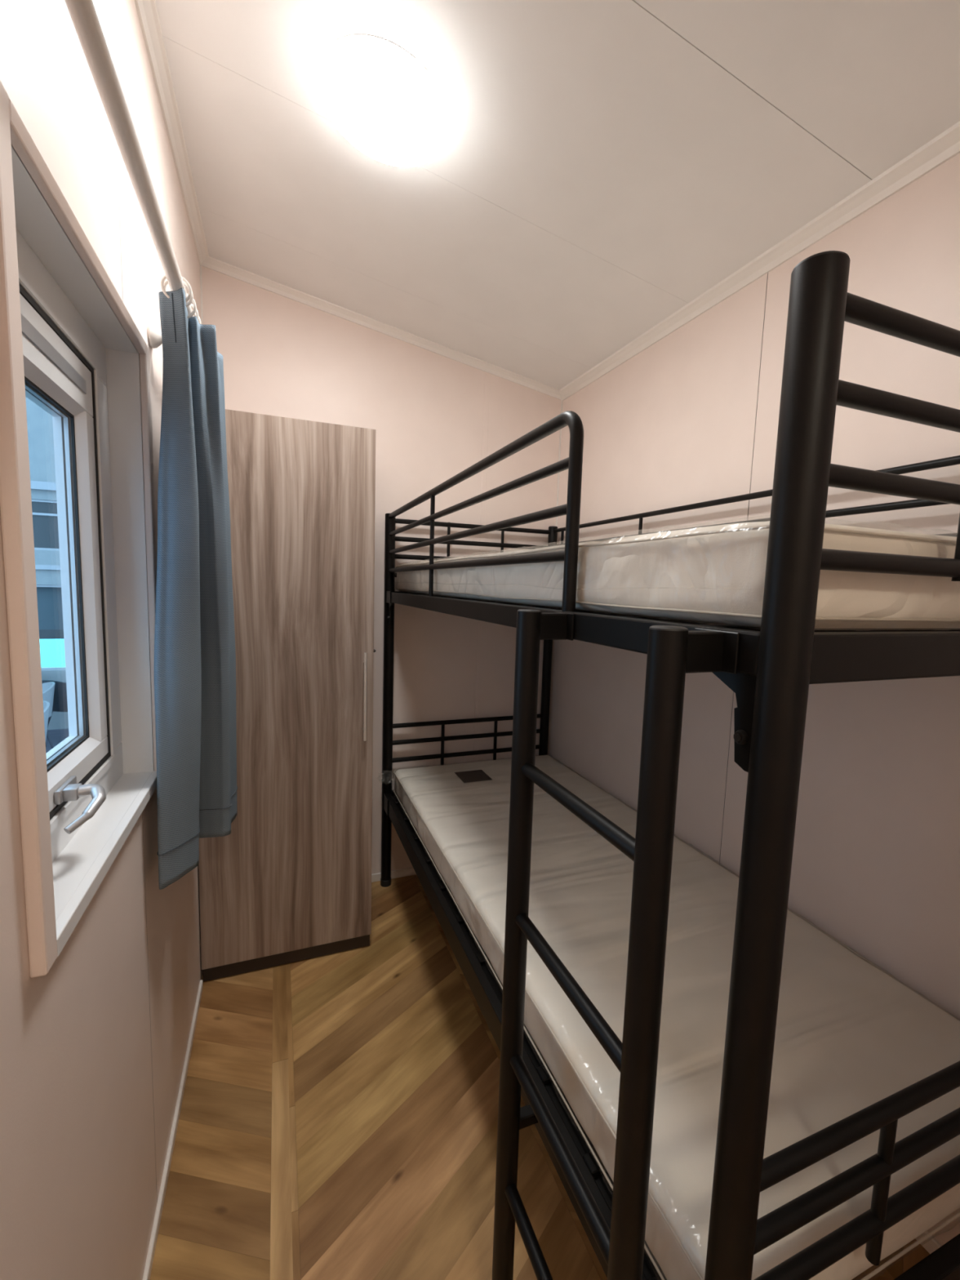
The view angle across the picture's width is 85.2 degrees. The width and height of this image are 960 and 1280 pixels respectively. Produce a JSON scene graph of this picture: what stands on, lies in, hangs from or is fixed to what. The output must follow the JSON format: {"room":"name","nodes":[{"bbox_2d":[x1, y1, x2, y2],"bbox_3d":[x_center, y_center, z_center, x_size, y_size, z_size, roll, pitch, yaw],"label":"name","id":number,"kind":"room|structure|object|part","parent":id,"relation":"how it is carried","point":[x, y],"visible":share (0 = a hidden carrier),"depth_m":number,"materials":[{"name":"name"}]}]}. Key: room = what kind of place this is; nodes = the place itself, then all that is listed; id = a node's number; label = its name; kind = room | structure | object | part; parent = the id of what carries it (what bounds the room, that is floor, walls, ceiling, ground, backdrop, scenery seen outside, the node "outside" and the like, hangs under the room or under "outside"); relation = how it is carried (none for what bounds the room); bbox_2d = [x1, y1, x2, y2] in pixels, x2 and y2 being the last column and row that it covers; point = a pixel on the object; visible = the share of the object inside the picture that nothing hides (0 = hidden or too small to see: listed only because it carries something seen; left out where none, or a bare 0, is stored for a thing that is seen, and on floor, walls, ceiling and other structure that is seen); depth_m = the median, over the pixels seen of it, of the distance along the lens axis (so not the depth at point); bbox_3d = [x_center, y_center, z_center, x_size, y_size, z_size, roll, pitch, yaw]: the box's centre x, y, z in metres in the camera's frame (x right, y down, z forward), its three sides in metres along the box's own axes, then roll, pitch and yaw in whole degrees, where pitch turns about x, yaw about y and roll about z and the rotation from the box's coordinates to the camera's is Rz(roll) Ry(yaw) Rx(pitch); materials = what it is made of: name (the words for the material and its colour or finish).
{"room":"dormitory","nodes":[
{"label":"dormitory","id":0,"kind":"room"},
{"bbox_2d":[0,0,203,1279],"bbox_3d":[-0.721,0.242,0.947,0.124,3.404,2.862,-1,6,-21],"label":"wall","id":1,"kind":"structure","parent":0,"point":[93,1048],"depth_m":0.82,"materials":[{"name":"beige paint"}]},
{"bbox_2d":[0,80,156,977],"bbox_3d":[-0.672,-0.119,0.846,0.133,0.958,0.675,-1,6,-21],"label":"window","id":2,"kind":"structure","parent":1,"relation":"in","point":[70,345],"depth_m":0.89,"materials":[{"name":"white plastic"}]},
{"bbox_3d":[-0.502,-0.086,0.570,0.017,0.956,0.034,-1,6,-21],"label":"casing","id":3,"kind":"part","parent":2,"relation":"part of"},
{"bbox_3d":[-0.698,-0.117,0.837,0.046,0.742,0.392,-1,6,-21],"label":"sash","id":4,"kind":"part","parent":2,"relation":"part of","materials":[{"name":"white plastic"}]},
{"bbox_3d":[-0.657,0.241,0.843,0.028,0.022,0.073,-1,6,-21],"label":"handle","id":5,"kind":"part","parent":2,"relation":"part of","materials":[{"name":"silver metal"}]},
{"bbox_3d":[-0.706,-0.118,0.833,0.060,0.928,0.627,-1,6,-21],"label":"frame","id":6,"kind":"part","parent":2,"relation":"part of","materials":[{"name":"white plastic"}]},
{"bbox_3d":[-0.604,-0.583,0.818,0.016,0.026,0.607,-1,6,-21],"label":"casing","id":7,"kind":"part","parent":2,"relation":"part of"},
{"bbox_3d":[-0.632,0.344,0.915,0.016,0.025,0.607,-1,6,-21],"label":"sill","id":8,"kind":"part","parent":2,"relation":"part of","materials":[{"name":"white plastic"}]},
{"bbox_3d":[-0.733,-0.155,1.164,0.017,0.956,0.034,-1,6,-21],"label":"casing","id":9,"kind":"part","parent":2,"relation":"part of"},
{"bbox_2d":[64,0,194,348],"bbox_3d":[-0.474,-0.639,0.616,0.113,0.062,1.892,-1,6,-21],"label":"curtain rod","id":10,"kind":"object","parent":1,"relation":"attached to","point":[84,14],"visible":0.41,"depth_m":0.66,"materials":[{"name":"white metal"}]},
{"bbox_2d":[154,275,237,889],"bbox_3d":[-0.696,-0.117,1.333,0.135,1.259,0.585,0,6,-14],"label":"curtain","id":11,"kind":"object","parent":10,"relation":"hanging from","point":[195,653],"visible":0.99,"depth_m":1.14,"materials":[{"name":"blue fabric"}]},
{"bbox_3d":[-0.923,-0.085,1.618,0.010,2.702,1.200,-1,6,-21],"label":"wall panel","id":12,"kind":"part","parent":1,"relation":"part of","materials":[{"name":"beige paint"}]},
{"bbox_2d":[134,0,208,266],"bbox_3d":[-0.598,-1.335,0.811,0.036,0.034,2.662,-1,6,-21],"label":"trim","id":13,"kind":"structure","parent":1,"relation":"attached to","point":[147,11],"depth_m":1.38,"materials":[{"name":"white"}]},
{"bbox_2d":[142,979,203,1279],"bbox_3d":[-0.605,1.348,0.860,0.009,0.030,2.180,-1,6,-21],"label":"baseboard","id":14,"kind":"structure","parent":1,"relation":"attached to","point":[148,1268],"depth_m":1.31,"materials":[{"name":"white"}]},
{"bbox_2d":[200,265,562,874],"bbox_3d":[-0.390,-0.212,2.509,1.831,2.844,0.106,-1,6,-21],"label":"wall","id":15,"kind":"structure","parent":0,"point":[433,416],"depth_m":2.47,"materials":[{"name":"beige paint"}]},
{"bbox_2d":[201,256,561,399],"bbox_3d":[-0.332,-1.355,2.332,1.631,0.292,0.031,-1,6,-21],"label":"trim","id":16,"kind":"structure","parent":15,"relation":"attached to","point":[211,263],"depth_m":2.27,"materials":[{"name":"white"}]},
{"bbox_2d":[371,866,416,882],"bbox_3d":[-0.133,1.164,2.713,1.012,0.040,0.009,-1,6,-21],"label":"baseboard","id":17,"kind":"structure","parent":15,"relation":"attached to","point":[408,871],"depth_m":2.60,"materials":[{"name":"white"}]},
{"bbox_3d":[0.189,-0.066,2.706,0.412,2.507,0.010,-1,6,-21],"label":"wall panel","id":18,"kind":"part","parent":15,"relation":"part of","materials":[{"name":"beige paint"}]},
{"bbox_2d":[150,874,929,1279],"bbox_3d":[0.055,1.359,1.377,1.849,0.060,2.862,-1,6,-21],"label":"floor","id":19,"kind":"structure","parent":0,"point":[338,1120],"depth_m":1.39,"materials":[{"name":"brown wood"}]},
{"bbox_2d":[198,408,375,982],"bbox_3d":[-0.759,0.219,2.083,0.618,2.013,0.490,-1,6,-21],"label":"wardrobe","id":20,"kind":"object","parent":19,"relation":"on","point":[290,882],"visible":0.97,"depth_m":1.89,"materials":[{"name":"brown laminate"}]},
{"bbox_3d":[-0.433,0.212,1.962,0.011,0.334,0.034,-1,6,-21],"label":"handle","id":21,"kind":"part","parent":20,"relation":"part of","materials":[{"name":"silver metal"}]},
{"bbox_2d":[380,250,959,1279],"bbox_3d":[0.321,0.414,1.671,0.888,1.776,2.071,-1,6,-21],"label":"bunk bed","id":22,"kind":"object","parent":19,"relation":"on","point":[778,660],"visible":0.67,"depth_m":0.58,"materials":[{"name":"black metal"}]},
{"bbox_3d":[-0.433,0.306,2.455,0.047,1.758,0.047,-1,6,-21],"label":"post","id":23,"kind":"part","parent":22,"relation":"part of","materials":[{"name":"black metal"}]},
{"bbox_3d":[-0.403,-0.123,2.356,0.006,0.118,0.082,-1,6,-21],"label":"gusset plate","id":24,"kind":"part","parent":22,"relation":"part of","materials":[{"name":"black metal"}]},
{"bbox_3d":[-0.022,-0.387,2.534,0.800,0.022,0.022,-1,6,-21],"label":"rail","id":25,"kind":"part","parent":22,"relation":"part of","materials":[{"name":"black metal"}]},
{"bbox_3d":[-0.051,0.572,2.634,0.800,0.022,0.022,-1,6,-21],"label":"rail","id":26,"kind":"part","parent":22,"relation":"part of","materials":[{"name":"black metal"}]},
{"bbox_3d":[-0.048,0.486,2.625,0.800,0.022,0.022,-1,6,-21],"label":"rail","id":27,"kind":"part","parent":22,"relation":"part of","materials":[{"name":"black metal"}]},
{"bbox_3d":[-0.046,0.405,2.617,0.800,0.022,0.022,-1,6,-21],"label":"rail","id":28,"kind":"part","parent":22,"relation":"part of","materials":[{"name":"black metal"}]},
{"bbox_3d":[-0.019,-0.466,2.526,0.800,0.022,0.022,-1,6,-21],"label":"rail","id":29,"kind":"part","parent":22,"relation":"part of","materials":[{"name":"black metal"}]},
{"bbox_3d":[-0.017,-0.546,2.518,0.800,0.022,0.022,-1,6,-21],"label":"rail","id":30,"kind":"part","parent":22,"relation":"part of","materials":[{"name":"black metal"}]},
{"bbox_3d":[-0.125,-0.233,1.647,0.018,0.018,1.568,-1,6,-21],"label":"guard rail","id":31,"kind":"part","parent":22,"relation":"part of","materials":[{"name":"black metal"}]},
{"bbox_3d":[-0.122,-0.315,1.638,0.018,0.018,1.568,-1,6,-21],"label":"guard rail","id":32,"kind":"part","parent":22,"relation":"part of","materials":[{"name":"black metal"}]},
{"bbox_3d":[-0.120,-0.394,1.630,0.018,0.018,1.568,-1,6,-21],"label":"guard rail","id":33,"kind":"part","parent":22,"relation":"part of","materials":[{"name":"black metal"}]},
{"bbox_3d":[-0.120,-0.308,1.632,0.024,0.356,1.589,-1,6,-21],"label":"guard frame","id":34,"kind":"part","parent":22,"relation":"part of","materials":[{"name":"black metal"}]},
{"bbox_3d":[0.347,0.298,2.757,0.047,1.758,0.047,-1,6,-21],"label":"post","id":35,"kind":"part","parent":22,"relation":"part of","materials":[{"name":"black metal"}]},
{"bbox_2d":[492,608,740,1279],"bbox_3d":[0.145,0.674,0.809,0.092,1.425,0.404,-1,6,-21],"label":"ladder","id":36,"kind":"object","parent":22,"relation":"attached to","point":[673,652],"visible":1,"depth_m":0.64,"materials":[{"name":"black metal"}]},
{"bbox_3d":[0.062,0.653,0.958,0.041,1.411,0.041,-1,6,-21],"label":"ladder post","id":37,"kind":"part","parent":36,"relation":"part of","materials":[{"name":"black metal"}]},
{"bbox_3d":[0.184,0.690,0.643,0.041,1.411,0.041,-1,6,-21],"label":"ladder post","id":38,"kind":"part","parent":36,"relation":"part of","materials":[{"name":"black metal"}]},
{"bbox_2d":[393,755,959,1279],"bbox_3d":[0.301,0.765,1.705,0.934,0.132,2.005,-1,6,-21],"label":"mattress","id":39,"kind":"object","parent":22,"relation":"on","point":[850,1036],"visible":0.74,"depth_m":1.10,"materials":[{"name":"fabric"}]},
{"bbox_2d":[395,520,959,628],"bbox_3d":[0.340,-0.186,1.605,0.828,0.137,1.979,-1,6,-21],"label":"mattress","id":40,"kind":"object","parent":22,"relation":"on","point":[713,574],"visible":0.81,"depth_m":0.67,"materials":[{"name":"fabric"}]},
{"bbox_3d":[0.283,0.081,0.590,0.006,0.118,0.082,-1,6,-21],"label":"gusset plate","id":41,"kind":"part","parent":22,"relation":"part of","materials":[{"name":"black metal"}]},
{"bbox_3d":[0.734,-0.370,1.741,0.018,0.018,1.983,-1,6,-21],"label":"guard rail","id":42,"kind":"part","parent":22,"relation":"part of","materials":[{"name":"black metal"}]},
{"bbox_3d":[0.737,-0.448,1.733,0.018,0.018,1.983,-1,6,-21],"label":"guard rail","id":43,"kind":"part","parent":22,"relation":"part of","materials":[{"name":"black metal"}]},
{"bbox_3d":[0.294,0.523,0.584,0.047,1.758,0.047,-1,6,-21],"label":"post","id":44,"kind":"part","parent":22,"relation":"part of","materials":[{"name":"black metal"}]},
{"bbox_3d":[0.679,0.703,0.754,0.800,0.022,0.022,-1,6,-21],"label":"rail","id":45,"kind":"part","parent":22,"relation":"part of","materials":[{"name":"black metal"}]},
{"bbox_3d":[0.676,0.788,0.763,0.800,0.022,0.022,-1,6,-21],"label":"rail","id":46,"kind":"part","parent":22,"relation":"part of","materials":[{"name":"black metal"}]},
{"bbox_3d":[0.681,0.621,0.746,0.800,0.022,0.022,-1,6,-21],"label":"rail","id":47,"kind":"part","parent":22,"relation":"part of","materials":[{"name":"black metal"}]},
{"bbox_3d":[0.703,-0.086,0.672,0.800,0.022,0.022,-1,6,-21],"label":"rail","id":48,"kind":"part","parent":22,"relation":"part of","materials":[{"name":"black metal"}]},
{"bbox_3d":[0.705,-0.170,0.663,0.800,0.022,0.022,-1,6,-21],"label":"rail","id":49,"kind":"part","parent":22,"relation":"part of","materials":[{"name":"black metal"}]},
{"bbox_3d":[0.708,-0.249,0.655,0.800,0.022,0.022,-1,6,-21],"label":"rail","id":50,"kind":"part","parent":22,"relation":"part of","materials":[{"name":"black metal"}]},
{"bbox_3d":[0.710,-0.329,0.647,0.800,0.022,0.022,-1,6,-21],"label":"rail","id":51,"kind":"part","parent":22,"relation":"part of","materials":[{"name":"black metal"}]},
{"bbox_3d":[0.732,-0.290,1.749,0.018,0.018,1.983,-1,6,-21],"label":"guard rail","id":52,"kind":"part","parent":22,"relation":"part of","materials":[{"name":"black metal"}]},
{"bbox_2d":[155,0,959,389],"bbox_3d":[0.144,-1.280,1.106,1.831,0.372,2.862,-1,6,-21],"label":"ceiling","id":53,"kind":"structure","parent":0,"point":[602,166],"depth_m":1.30,"materials":[{"name":"beige paint"}]},
{"bbox_2d":[316,25,450,166],"bbox_3d":[-0.225,-1.276,1.240,0.310,0.087,0.312,-1,6,-21],"label":"ceiling lamp","id":54,"kind":"object","parent":53,"relation":"attached to","point":[377,89],"visible":1,"depth_m":1.20,"materials":[{"name":"white plastic"}]},
{"bbox_3d":[-0.279,-1.360,2.195,1.631,0.274,0.321,-1,6,-21],"label":"panel","id":55,"kind":"part","parent":53,"relation":"part of","materials":[{"name":"white paint"}]},
{"bbox_3d":[-0.114,-1.311,1.770,1.631,0.274,0.594,-1,6,-21],"label":"panel","id":56,"kind":"part","parent":53,"relation":"part of","materials":[{"name":"white paint"}]},
{"bbox_3d":[0.100,-1.247,1.219,1.631,0.274,0.594,-1,6,-21],"label":"panel","id":57,"kind":"part","parent":53,"relation":"part of","materials":[{"name":"white paint"}]},
{"bbox_3d":[0.315,-1.183,0.667,1.631,0.274,0.594,-1,6,-21],"label":"panel","id":58,"kind":"part","parent":53,"relation":"part of","materials":[{"name":"white paint"}]},
{"bbox_2d":[547,152,959,1245],"bbox_3d":[0.909,0.068,1.560,0.100,2.562,2.862,-1,6,-21],"label":"wall","id":59,"kind":"structure","parent":0,"point":[692,417],"depth_m":1.38,"materials":[{"name":"beige"}]},
{"bbox_3d":[0.603,0.030,2.225,0.010,2.440,1.200,-1,6,-21],"label":"wall panel","id":60,"kind":"part","parent":59,"relation":"part of","materials":[{"name":"paint"}]},
{"bbox_2d":[559,120,959,400],"bbox_3d":[0.881,-1.092,1.415,0.036,0.040,2.662,-1,6,-21],"label":"trim","id":61,"kind":"structure","parent":59,"relation":"attached to","point":[945,145],"depth_m":1.43,"materials":[{"name":"white"}]},
{"bbox_3d":[1.036,0.160,1.112,0.010,2.440,1.198,-1,6,-21],"label":"wall panel","id":62,"kind":"part","parent":59,"relation":"part of","materials":[{"name":"paint"}]},
{"bbox_2d":[915,1231,942,1253],"bbox_3d":[0.821,1.302,1.669,0.009,0.040,2.662,-1,6,-21],"label":"baseboard","id":63,"kind":"structure","parent":59,"relation":"attached to","point":[931,1244],"depth_m":1.17,"materials":[{"name":"white"}]},
{"label":"outside","id":64,"kind":"structure","parent":0,"visible":0},
{"bbox_2d":[45,728,69,753],"bbox_3d":[-5.582,1.899,1.018,8.832,0.100,11.500,-1,6,-21],"label":"floor","id":65,"kind":"structure","parent":64,"point":[58,735],"depth_m":6.76,"materials":[{"name":"grey"}]},
{"bbox_2d":[43,701,49,741],"bbox_3d":[-4.509,1.048,5.080,0.584,0.823,0.527,5,7,29],"label":"tub chair","id":66,"kind":"object","parent":65,"relation":"on","point":[46,704],"visible":0.12,"depth_m":5.14,"materials":[{"name":"grey"}]},
{"bbox_2d":[25,396,68,729],"bbox_3d":[-6.819,-1.394,6.436,10.500,5.250,0.260,-1,6,-21],"label":"building","id":67,"kind":"structure","parent":65,"relation":"on","point":[39,422],"depth_m":6.83,"materials":[{"name":"grey"}]},
{"bbox_3d":[-6.529,-1.494,6.516,2.200,0.590,0.010,-1,6,-21],"label":"pane","id":68,"kind":"part","parent":67,"relation":"part of","materials":[{"name":"clear glass"}]},
{"bbox_2d":[36,586,63,629],"bbox_3d":[-6.584,-0.359,6.686,2.200,0.685,0.010,-1,6,-21],"label":"roller blind","id":69,"kind":"object","parent":67,"relation":"hanging from","point":[50,611],"depth_m":6.99,"materials":[{"name":"grey fabric"}]},
{"bbox_3d":[-6.591,-0.070,6.712,2.200,0.125,0.022,-1,6,-21],"label":"blind rail","id":70,"kind":"part","parent":67,"relation":"part of","materials":[{"name":"clear glass"}]},
{"bbox_2d":[41,681,54,749],"bbox_3d":[-5.230,0.926,6.033,0.584,0.823,0.527,6,8,38],"label":"tub chair","id":71,"kind":"object","parent":65,"relation":"on","point":[48,688],"visible":0.27,"depth_m":6.06,"materials":[{"name":"grey"}]},
{"bbox_3d":[-5.181,0.702,6.062,0.584,0.380,0.392,6,8,38],"label":"backrest","id":72,"kind":"part","parent":71,"relation":"part of","materials":[{"name":"grey"}]},
{"bbox_3d":[-5.011,1.129,6.060,0.152,0.427,0.031,1,6,-9],"label":"leg","id":73,"kind":"part","parent":71,"relation":"part of","materials":[{"name":"grey"}]},
{"bbox_2d":[41,680,67,727],"bbox_3d":[-5.186,0.870,6.584,0.584,0.823,0.527,3,6,9],"label":"tub chair","id":74,"kind":"object","parent":65,"relation":"on","point":[60,700],"visible":0.31,"depth_m":6.34,"materials":[{"name":"grey"}]},
{"bbox_3d":[-5.189,0.657,6.495,0.584,0.380,0.392,3,6,9],"label":"backrest","id":75,"kind":"part","parent":74,"relation":"part of","materials":[{"name":"grey"}]}
]}

